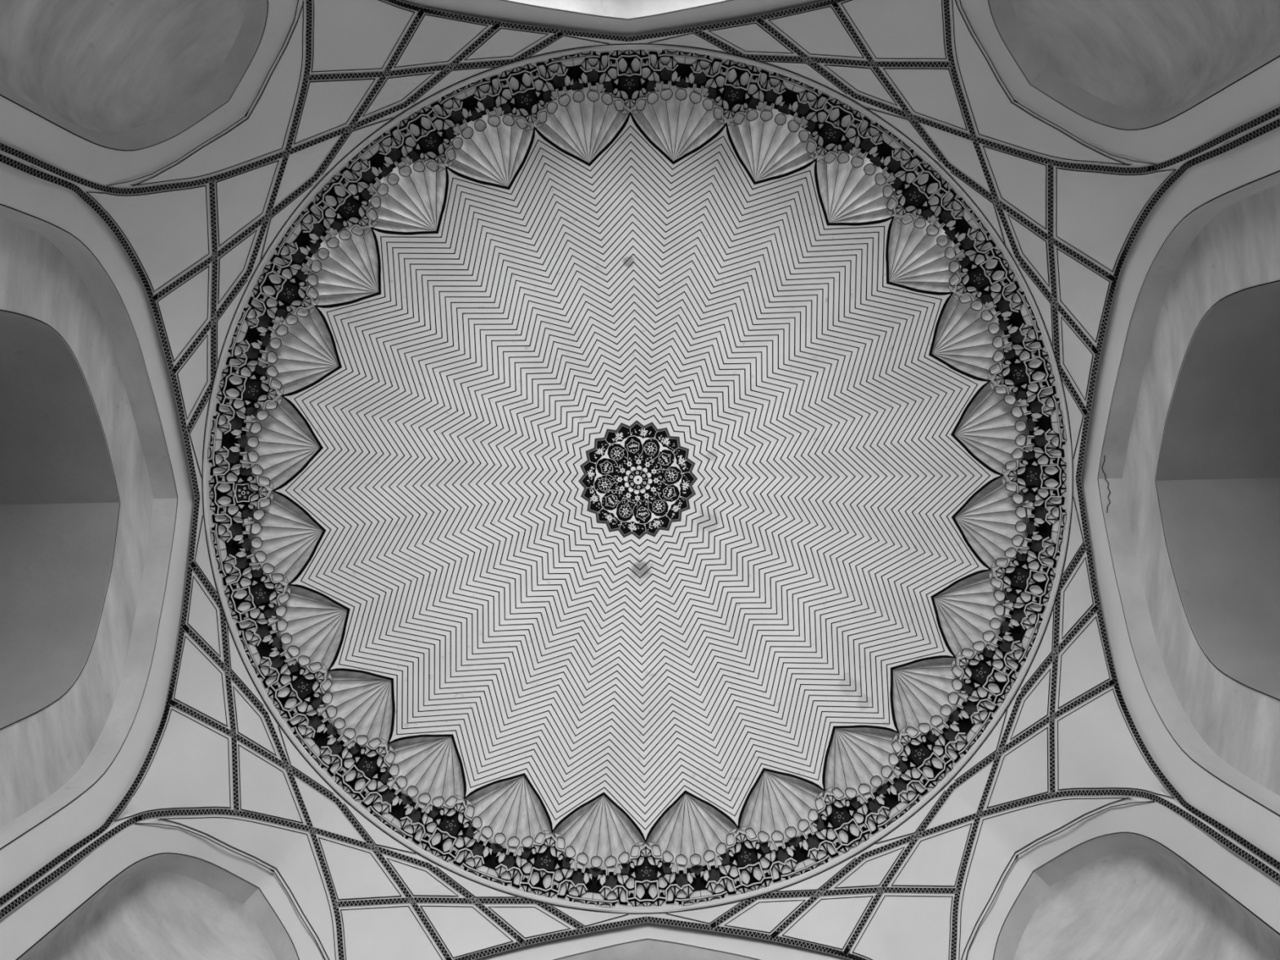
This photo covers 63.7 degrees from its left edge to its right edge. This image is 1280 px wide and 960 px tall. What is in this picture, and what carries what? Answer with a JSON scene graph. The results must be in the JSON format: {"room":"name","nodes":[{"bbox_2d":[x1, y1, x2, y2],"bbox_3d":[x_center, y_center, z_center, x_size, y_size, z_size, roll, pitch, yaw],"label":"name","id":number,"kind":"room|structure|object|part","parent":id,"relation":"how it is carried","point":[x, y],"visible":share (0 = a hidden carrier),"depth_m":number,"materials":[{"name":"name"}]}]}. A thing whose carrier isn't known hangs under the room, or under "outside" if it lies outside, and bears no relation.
{"room":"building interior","nodes":[
{"label":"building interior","id":0,"kind":"room"},
{"bbox_2d":[207,48,1066,907],"bbox_3d":[-0.023,0.057,12.229,10.072,0.688,10.072,32,-88,-1],"label":"frieze","id":1,"kind":"object","parent":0,"point":[988,676],"visible":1,"depth_m":12.18,"materials":[{"name":"paint"}]},
{"bbox_2d":[244,85,1029,870],"bbox_3d":[-0.025,0.022,12.992,9.590,1.039,9.590,14,-88,-1],"label":"dome","id":2,"kind":"object","parent":1,"relation":"on","point":[686,686],"visible":0.92,"depth_m":12.98,"materials":[{"name":"paint"}]},
{"bbox_2d":[578,421,697,538],"bbox_3d":[-0.026,0.000,13.500,1.554,0.035,1.554,-1,-87,0],"label":"ceiling medallion","id":3,"kind":"object","parent":2,"relation":"attached to","point":[637,480],"visible":1,"depth_m":13.50,"materials":[{"name":"black paint"}]},
{"bbox_2d":[611,475,622,483],"bbox_3d":[-0.303,-0.008,13.501,0.156,0.004,0.105,-1,-87,0],"label":"flower","id":4,"kind":"object","parent":3,"relation":"on","point":[615,478],"depth_m":13.50,"materials":[{"name":"white paint"}]},
{"bbox_2d":[614,485,624,494],"bbox_3d":[-0.267,0.132,13.507,0.135,0.004,0.115,-1,-87,0],"label":"flower","id":5,"kind":"object","parent":3,"relation":"on","point":[619,490],"depth_m":13.51,"materials":[{"name":"white paint"}]},
{"bbox_2d":[614,464,625,473],"bbox_3d":[-0.263,-0.145,13.495,0.139,0.004,0.119,-1,-87,0],"label":"flower","id":6,"kind":"object","parent":3,"relation":"on","point":[619,468],"depth_m":13.50,"materials":[{"name":"white paint"}]},
{"bbox_2d":[622,493,630,502],"bbox_3d":[-0.171,0.236,13.512,0.120,0.004,0.138,-1,-87,0],"label":"flower","id":7,"kind":"object","parent":3,"relation":"on","point":[626,496],"depth_m":13.52,"materials":[{"name":"white paint"}]},
{"bbox_2d":[623,456,632,466],"bbox_3d":[-0.159,-0.242,13.491,0.116,0.004,0.134,-1,-87,0],"label":"flower","id":8,"kind":"object","parent":3,"relation":"on","point":[628,460],"depth_m":13.49,"materials":[{"name":"white paint"}]},
{"bbox_2d":[633,496,641,506],"bbox_3d":[-0.034,0.276,13.514,0.105,0.004,0.155,-1,-87,0],"label":"flower","id":9,"kind":"object","parent":3,"relation":"on","point":[637,500],"depth_m":13.52,"materials":[{"name":"white paint"}]},
{"bbox_2d":[634,454,642,464],"bbox_3d":[-0.018,-0.277,13.489,0.105,0.004,0.155,-1,-87,0],"label":"flower","id":10,"kind":"object","parent":3,"relation":"on","point":[637,458],"depth_m":13.49,"materials":[{"name":"white paint"}]},
{"bbox_2d":[643,493,652,502],"bbox_3d":[0.106,0.241,13.513,0.116,0.004,0.134,-1,-87,0],"label":"flower","id":11,"kind":"object","parent":3,"relation":"on","point":[647,497],"depth_m":13.52,"materials":[{"name":"white paint"}]},
{"bbox_2d":[644,457,653,466],"bbox_3d":[0.118,-0.237,13.491,0.120,0.004,0.138,-1,-87,0],"label":"flower","id":12,"kind":"object","parent":3,"relation":"on","point":[648,461],"depth_m":13.49,"materials":[{"name":"white paint"}]},
{"bbox_2d":[650,486,661,495],"bbox_3d":[0.210,0.144,13.509,0.139,0.004,0.119,-1,-87,0],"label":"flower","id":13,"kind":"object","parent":3,"relation":"on","point":[655,491],"depth_m":13.51,"materials":[{"name":"white paint"}]},
{"bbox_2d":[651,465,661,474],"bbox_3d":[0.215,-0.133,13.496,0.135,0.004,0.115,-1,-87,0],"label":"flower","id":14,"kind":"object","parent":3,"relation":"on","point":[655,469],"depth_m":13.50,"materials":[{"name":"white paint"}]},
{"bbox_2d":[653,476,664,484],"bbox_3d":[0.250,0.007,13.503,0.156,0.004,0.105,-1,-87,0],"label":"flower","id":15,"kind":"object","parent":3,"relation":"on","point":[656,480],"depth_m":13.51,"materials":[{"name":"white paint"}]},
{"label":"floor","id":16,"kind":"structure","parent":0,"visible":0},
{"bbox_2d":[0,151,199,907],"bbox_3d":[-8.978,0.568,5.075,8.050,13.135,5.840,-1,-87,0],"label":"arched niche","id":17,"kind":"object","parent":16,"relation":"on","point":[97,497],"visible":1,"depth_m":10.37,"materials":[{"name":"paint"}]},
{"bbox_2d":[0,0,299,184],"bbox_3d":[-4.340,-3.755,4.454,0.885,12.260,2.870,44,-88,-2],"label":"corner squinch","id":18,"kind":"object","parent":16,"relation":"on","point":[102,91],"visible":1,"depth_m":9.65,"materials":[{"name":"paint"}]},
{"bbox_2d":[0,0,628,497],"bbox_3d":[-3.280,-2.855,7.204,2.073,9.194,7.001,44,-88,-2],"label":"pendentive","id":19,"kind":"object","parent":18,"relation":"on","point":[195,231],"visible":1,"depth_m":10.91,"materials":[{"name":"paint"}]},
{"bbox_3d":[-4.731,-2.461,10.178,0.587,1.632,1.076,-1,-87,0],"label":"panel","id":20,"kind":"part","parent":19,"relation":"part of","materials":[{"name":"paint"}]},
{"bbox_3d":[-4.882,-1.800,11.016,0.255,0.695,1.083,14,-88,-1],"label":"panel","id":21,"kind":"part","parent":19,"relation":"part of","materials":[{"name":"paint"}]},
{"bbox_3d":[-4.932,-1.146,11.374,0.130,0.504,0.953,9,-87,-1],"label":"panel","id":22,"kind":"part","parent":19,"relation":"part of","materials":[{"name":"paint"}]},
{"bbox_3d":[-4.957,-0.459,11.572,0.064,0.340,1.038,5,-87,0],"label":"panel","id":23,"kind":"part","parent":19,"relation":"part of","materials":[{"name":"paint"}]},
{"bbox_3d":[-3.936,-3.622,10.426,0.272,1.289,2.406,44,-88,-2],"label":"panel","id":24,"kind":"part","parent":19,"relation":"part of","materials":[{"name":"paint"}]},
{"bbox_3d":[-4.669,-1.761,11.594,0.102,0.198,1.100,21,-88,-1],"label":"panel","id":25,"kind":"part","parent":19,"relation":"part of","materials":[{"name":"paint"}]},
{"bbox_3d":[-4.484,-2.374,11.329,0.137,0.373,0.914,32,-88,-1],"label":"panel","id":26,"kind":"part","parent":19,"relation":"part of","materials":[{"name":"paint"}]},
{"bbox_3d":[-4.267,-3.002,10.996,0.293,0.667,1.109,26,-88,-1],"label":"panel","id":27,"kind":"part","parent":19,"relation":"part of","materials":[{"name":"paint"}]},
{"bbox_3d":[-4.038,-2.907,11.550,0.112,0.195,1.083,36,-88,-2],"label":"panel","id":28,"kind":"part","parent":19,"relation":"part of","materials":[{"name":"paint"}]},
{"bbox_3d":[-3.307,-4.002,10.954,1.109,0.667,0.293,-28,-88,1],"label":"panel","id":29,"kind":"part","parent":19,"relation":"part of","materials":[{"name":"paint"}]},
{"bbox_3d":[-3.179,-3.802,11.511,1.083,0.195,0.112,-39,-88,1],"label":"panel","id":30,"kind":"part","parent":19,"relation":"part of","materials":[{"name":"paint"}]},
{"bbox_3d":[-2.821,-4.451,10.093,1.076,1.632,0.587,-1,-87,0],"label":"panel","id":31,"kind":"part","parent":19,"relation":"part of","materials":[{"name":"paint"}]},
{"bbox_3d":[-2.675,-4.259,11.249,0.914,0.373,0.137,-34,-88,1],"label":"panel","id":32,"kind":"part","parent":19,"relation":"part of","materials":[{"name":"paint"}]},
{"bbox_3d":[-2.132,-4.665,10.894,1.083,0.695,0.255,-17,-87,1],"label":"panel","id":33,"kind":"part","parent":19,"relation":"part of","materials":[{"name":"paint"}]},
{"bbox_3d":[-2.059,-4.479,11.478,1.100,0.198,0.102,-24,-88,1],"label":"panel","id":34,"kind":"part","parent":19,"relation":"part of","materials":[{"name":"paint"}]},
{"bbox_3d":[-1.466,-4.757,11.220,0.953,0.504,0.130,-11,-87,0],"label":"panel","id":35,"kind":"part","parent":19,"relation":"part of","materials":[{"name":"paint"}]},
{"bbox_3d":[-0.773,-4.819,11.387,1.038,0.340,0.064,-7,-87,0],"label":"panel","id":36,"kind":"part","parent":19,"relation":"part of","materials":[{"name":"paint"}]},
{"bbox_2d":[0,822,325,959],"bbox_3d":[-4.161,4.731,4.837,2.870,12.260,0.885,44,-88,-2],"label":"corner squinch","id":37,"kind":"object","parent":16,"relation":"on","point":[148,891],"visible":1,"depth_m":10.09,"materials":[{"name":"paint"}]},
{"bbox_2d":[0,495,647,959],"bbox_3d":[-3.145,3.543,7.492,7.001,9.194,2.073,44,-88,-2],"label":"pendentive","id":38,"kind":"object","parent":37,"relation":"on","point":[218,765],"visible":1,"depth_m":11.27,"materials":[{"name":"paint"}]},
{"bbox_3d":[-4.618,2.945,10.422,0.587,1.632,1.076,-1,-87,0],"label":"panel","id":39,"kind":"part","parent":38,"relation":"part of","materials":[{"name":"paint"}]},
{"bbox_3d":[-4.798,2.218,11.197,0.255,0.695,1.083,-17,-87,1],"label":"panel","id":40,"kind":"part","parent":38,"relation":"part of","materials":[{"name":"paint"}]},
{"bbox_3d":[-4.875,1.536,11.495,0.130,0.504,0.953,-11,-87,0],"label":"panel","id":41,"kind":"part","parent":38,"relation":"part of","materials":[{"name":"paint"}]},
{"bbox_3d":[-4.930,0.837,11.631,0.064,0.340,1.038,-7,-87,0],"label":"panel","id":42,"kind":"part","parent":38,"relation":"part of","materials":[{"name":"paint"}]},
{"bbox_3d":[-4.587,2.118,11.769,0.102,0.198,1.100,-24,-88,1],"label":"panel","id":43,"kind":"part","parent":38,"relation":"part of","materials":[{"name":"paint"}]},
{"bbox_3d":[-3.775,4.044,10.772,2.406,1.289,0.272,44,-88,-2],"label":"panel","id":44,"kind":"part","parent":38,"relation":"part of","materials":[{"name":"paint"}]},
{"bbox_3d":[-4.377,2.744,11.560,0.137,0.373,0.914,-34,-88,1],"label":"panel","id":45,"kind":"part","parent":38,"relation":"part of","materials":[{"name":"paint"}]},
{"bbox_3d":[-4.133,3.390,11.285,0.293,0.667,1.109,-28,-88,1],"label":"panel","id":46,"kind":"part","parent":38,"relation":"part of","materials":[{"name":"paint"}]},
{"bbox_3d":[-3.909,3.236,11.827,0.112,0.195,1.083,-39,-88,1],"label":"panel","id":47,"kind":"part","parent":38,"relation":"part of","materials":[{"name":"paint"}]},
{"bbox_3d":[-3.132,4.348,11.331,1.109,0.667,0.293,26,-88,-1],"label":"panel","id":48,"kind":"part","parent":38,"relation":"part of","materials":[{"name":"paint"}]},
{"bbox_3d":[-3.013,4.094,11.868,1.083,0.195,0.112,36,-88,-2],"label":"panel","id":49,"kind":"part","parent":38,"relation":"part of","materials":[{"name":"paint"}]},
{"bbox_3d":[-2.626,4.852,10.513,1.076,1.632,0.587,-1,-87,0],"label":"panel","id":50,"kind":"part","parent":38,"relation":"part of","materials":[{"name":"paint"}]},
{"bbox_3d":[-2.490,4.551,11.646,0.914,0.373,0.137,32,-88,-1],"label":"panel","id":51,"kind":"part","parent":38,"relation":"part of","materials":[{"name":"paint"}]},
{"bbox_3d":[-1.930,4.965,11.328,1.083,0.695,0.255,14,-88,-1],"label":"panel","id":52,"kind":"part","parent":38,"relation":"part of","materials":[{"name":"paint"}]},
{"bbox_3d":[-1.866,4.724,11.893,1.100,0.198,0.102,21,-88,-1],"label":"panel","id":53,"kind":"part","parent":38,"relation":"part of","materials":[{"name":"paint"}]},
{"bbox_3d":[-1.261,4.998,11.660,0.953,0.504,0.130,9,-87,-1],"label":"panel","id":54,"kind":"part","parent":38,"relation":"part of","materials":[{"name":"paint"}]},
{"bbox_3d":[-0.567,5.016,11.831,1.038,0.340,0.064,5,-87,0],"label":"panel","id":55,"kind":"part","parent":38,"relation":"part of","materials":[{"name":"paint"}]},
{"bbox_2d":[399,0,826,41],"bbox_3d":[-0.147,-6.388,4.784,5.840,13.135,3.650,-1,-87,0],"label":"arched niche","id":56,"kind":"object","parent":16,"relation":"on","point":[625,18],"visible":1,"depth_m":10.97,"materials":[{"name":"paint"}]},
{"bbox_2d":[473,916,850,959],"bbox_3d":[0.138,7.145,5.395,5.840,13.135,3.650,-1,-87,0],"label":"arched niche","id":57,"kind":"object","parent":16,"relation":"on","point":[644,940],"visible":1,"depth_m":11.45,"materials":[{"name":"paint"}]},
{"bbox_2d":[959,0,1279,163],"bbox_3d":[4.154,-3.934,4.468,2.870,12.260,0.885,44,-88,-2],"label":"corner squinch","id":58,"kind":"object","parent":16,"relation":"on","point":[1145,81],"visible":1,"depth_m":9.66,"materials":[{"name":"paint"}]},
{"bbox_2d":[628,0,1279,479],"bbox_3d":[3.124,-2.990,7.214,7.001,9.194,2.073,44,-88,-2],"label":"pendentive","id":59,"kind":"object","parent":58,"relation":"on","point":[1069,212],"visible":1,"depth_m":10.93,"materials":[{"name":"paint"}]},
{"bbox_3d":[0.524,-4.846,11.389,1.038,0.340,0.064,5,-87,0],"label":"panel","id":60,"kind":"part","parent":59,"relation":"part of","materials":[{"name":"paint"}]},
{"bbox_3d":[1.219,-4.814,11.224,0.953,0.504,0.130,9,-87,-1],"label":"panel","id":61,"kind":"part","parent":59,"relation":"part of","materials":[{"name":"paint"}]},
{"bbox_3d":[1.823,-4.561,11.484,1.100,0.198,0.102,21,-88,-1],"label":"panel","id":62,"kind":"part","parent":59,"relation":"part of","materials":[{"name":"paint"}]},
{"bbox_3d":[1.890,-4.750,10.900,1.083,0.695,0.255,14,-88,-1],"label":"panel","id":63,"kind":"part","parent":59,"relation":"part of","materials":[{"name":"paint"}]},
{"bbox_3d":[2.448,-4.367,11.257,0.914,0.373,0.137,32,-88,-1],"label":"panel","id":64,"kind":"part","parent":59,"relation":"part of","materials":[{"name":"paint"}]},
{"bbox_3d":[2.590,-4.565,10.102,1.076,1.632,0.587,-1,-87,0],"label":"panel","id":65,"kind":"part","parent":59,"relation":"part of","materials":[{"name":"paint"}]},
{"bbox_3d":[2.970,-3.932,11.521,1.083,0.195,0.112,36,-88,-2],"label":"panel","id":66,"kind":"part","parent":59,"relation":"part of","materials":[{"name":"paint"}]},
{"bbox_3d":[3.091,-4.137,10.964,1.109,0.667,0.293,26,-88,-1],"label":"panel","id":67,"kind":"part","parent":59,"relation":"part of","materials":[{"name":"paint"}]},
{"bbox_3d":[3.866,-3.074,11.562,0.112,0.195,1.083,-39,-88,1],"label":"panel","id":68,"kind":"part","parent":59,"relation":"part of","materials":[{"name":"paint"}]},
{"bbox_3d":[4.092,-3.178,11.010,0.293,0.667,1.109,-28,-88,1],"label":"panel","id":69,"kind":"part","parent":59,"relation":"part of","materials":[{"name":"paint"}]},
{"bbox_3d":[4.335,-2.560,11.344,0.137,0.373,0.914,-34,-88,1],"label":"panel","id":70,"kind":"part","parent":59,"relation":"part of","materials":[{"name":"paint"}]},
{"bbox_3d":[4.544,-1.955,11.609,0.102,0.198,1.100,-24,-88,1],"label":"panel","id":71,"kind":"part","parent":59,"relation":"part of","materials":[{"name":"paint"}]},
{"bbox_3d":[3.737,-3.783,10.439,2.406,1.289,0.272,44,-88,-2],"label":"panel","id":72,"kind":"part","parent":59,"relation":"part of","materials":[{"name":"paint"}]},
{"bbox_3d":[4.887,-0.667,11.588,0.064,0.340,1.038,-7,-87,0],"label":"panel","id":73,"kind":"part","parent":59,"relation":"part of","materials":[{"name":"paint"}]},
{"bbox_3d":[4.833,-1.352,11.389,0.130,0.504,0.953,-11,-87,0],"label":"panel","id":74,"kind":"part","parent":59,"relation":"part of","materials":[{"name":"paint"}]},
{"bbox_3d":[4.758,-2.004,11.031,0.255,0.695,1.083,-17,-87,1],"label":"panel","id":75,"kind":"part","parent":59,"relation":"part of","materials":[{"name":"paint"}]},
{"bbox_3d":[4.582,-2.658,10.193,0.587,1.632,1.076,-1,-87,0],"label":"panel","id":76,"kind":"part","parent":59,"relation":"part of","materials":[{"name":"paint"}]},
{"bbox_2d":[964,801,1279,959],"bbox_3d":[4.333,4.551,4.851,0.885,12.260,2.870,44,-88,-2],"label":"corner squinch","id":77,"kind":"object","parent":16,"relation":"on","point":[1140,881],"visible":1,"depth_m":10.06,"materials":[{"name":"paint"}]},
{"bbox_2d":[647,477,1279,959],"bbox_3d":[3.259,3.408,7.503,2.073,9.194,7.001,44,-88,-2],"label":"pendentive","id":78,"kind":"object","parent":77,"relation":"on","point":[1068,748],"visible":1,"depth_m":11.26,"materials":[{"name":"paint"}]},
{"bbox_2d":[202,44,1073,913],"bbox_3d":[-0.022,0.076,11.812,10.040,0.207,10.040,-1,-87,0],"label":"trim","id":79,"kind":"structure","parent":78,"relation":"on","point":[803,78],"depth_m":11.78,"materials":[{"name":"paint"}]},
{"bbox_3d":[0.731,4.989,11.832,1.038,0.340,0.064,-7,-87,0],"label":"panel","id":80,"kind":"part","parent":78,"relation":"part of","materials":[{"name":"paint"}]},
{"bbox_3d":[1.424,4.942,11.664,0.953,0.504,0.130,-11,-87,0],"label":"panel","id":81,"kind":"part","parent":78,"relation":"part of","materials":[{"name":"paint"}]},
{"bbox_3d":[2.016,4.642,11.900,1.100,0.198,0.102,-24,-88,1],"label":"panel","id":82,"kind":"part","parent":78,"relation":"part of","materials":[{"name":"paint"}]},
{"bbox_3d":[2.092,4.880,11.335,1.083,0.695,0.255,-17,-87,1],"label":"panel","id":83,"kind":"part","parent":78,"relation":"part of","materials":[{"name":"paint"}]},
{"bbox_3d":[2.633,4.443,11.655,0.914,0.373,0.137,-34,-88,1],"label":"panel","id":84,"kind":"part","parent":78,"relation":"part of","materials":[{"name":"paint"}]},
{"bbox_3d":[2.785,4.738,10.522,1.076,1.632,0.587,-1,-87,0],"label":"panel","id":85,"kind":"part","parent":78,"relation":"part of","materials":[{"name":"paint"}]},
{"bbox_3d":[3.136,3.964,11.877,1.083,0.195,0.112,-39,-88,1],"label":"panel","id":86,"kind":"part","parent":78,"relation":"part of","materials":[{"name":"paint"}]},
{"bbox_3d":[3.267,4.213,11.341,1.109,0.667,0.293,-28,-88,1],"label":"panel","id":87,"kind":"part","parent":78,"relation":"part of","materials":[{"name":"paint"}]},
{"bbox_3d":[3.995,3.069,11.839,0.112,0.195,1.083,36,-88,-2],"label":"panel","id":88,"kind":"part","parent":78,"relation":"part of","materials":[{"name":"paint"}]},
{"bbox_3d":[4.226,3.213,11.298,0.293,0.667,1.109,26,-88,-1],"label":"panel","id":89,"kind":"part","parent":78,"relation":"part of","materials":[{"name":"paint"}]},
{"bbox_3d":[4.443,2.558,11.574,0.137,0.373,0.914,32,-88,-1],"label":"panel","id":90,"kind":"part","parent":78,"relation":"part of","materials":[{"name":"paint"}]},
{"bbox_3d":[4.625,1.923,11.784,0.102,0.198,1.100,21,-88,-1],"label":"panel","id":91,"kind":"part","parent":78,"relation":"part of","materials":[{"name":"paint"}]},
{"bbox_3d":[3.898,3.882,10.784,0.272,1.289,2.406,44,-88,-2],"label":"panel","id":92,"kind":"part","parent":78,"relation":"part of","materials":[{"name":"paint"}]},
{"bbox_3d":[4.915,0.629,11.647,0.064,0.340,1.038,5,-87,0],"label":"panel","id":93,"kind":"part","parent":78,"relation":"part of","materials":[{"name":"paint"}]},
{"bbox_3d":[4.890,1.331,11.511,0.130,0.504,0.953,9,-87,-1],"label":"panel","id":94,"kind":"part","parent":78,"relation":"part of","materials":[{"name":"paint"}]},
{"bbox_3d":[4.842,2.015,11.213,0.255,0.695,1.083,14,-88,-1],"label":"panel","id":95,"kind":"part","parent":78,"relation":"part of","materials":[{"name":"paint"}]},
{"bbox_3d":[4.695,2.748,10.437,0.587,1.632,1.076,-1,-87,0],"label":"panel","id":96,"kind":"part","parent":78,"relation":"part of","materials":[{"name":"paint"}]},
{"bbox_2d":[1080,115,1279,871],"bbox_3d":[8.968,0.190,5.104,8.050,13.135,5.840,-1,-87,0],"label":"arched niche","id":97,"kind":"object","parent":16,"relation":"on","point":[1180,476],"visible":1,"depth_m":10.39,"materials":[{"name":"paint"}]}
]}

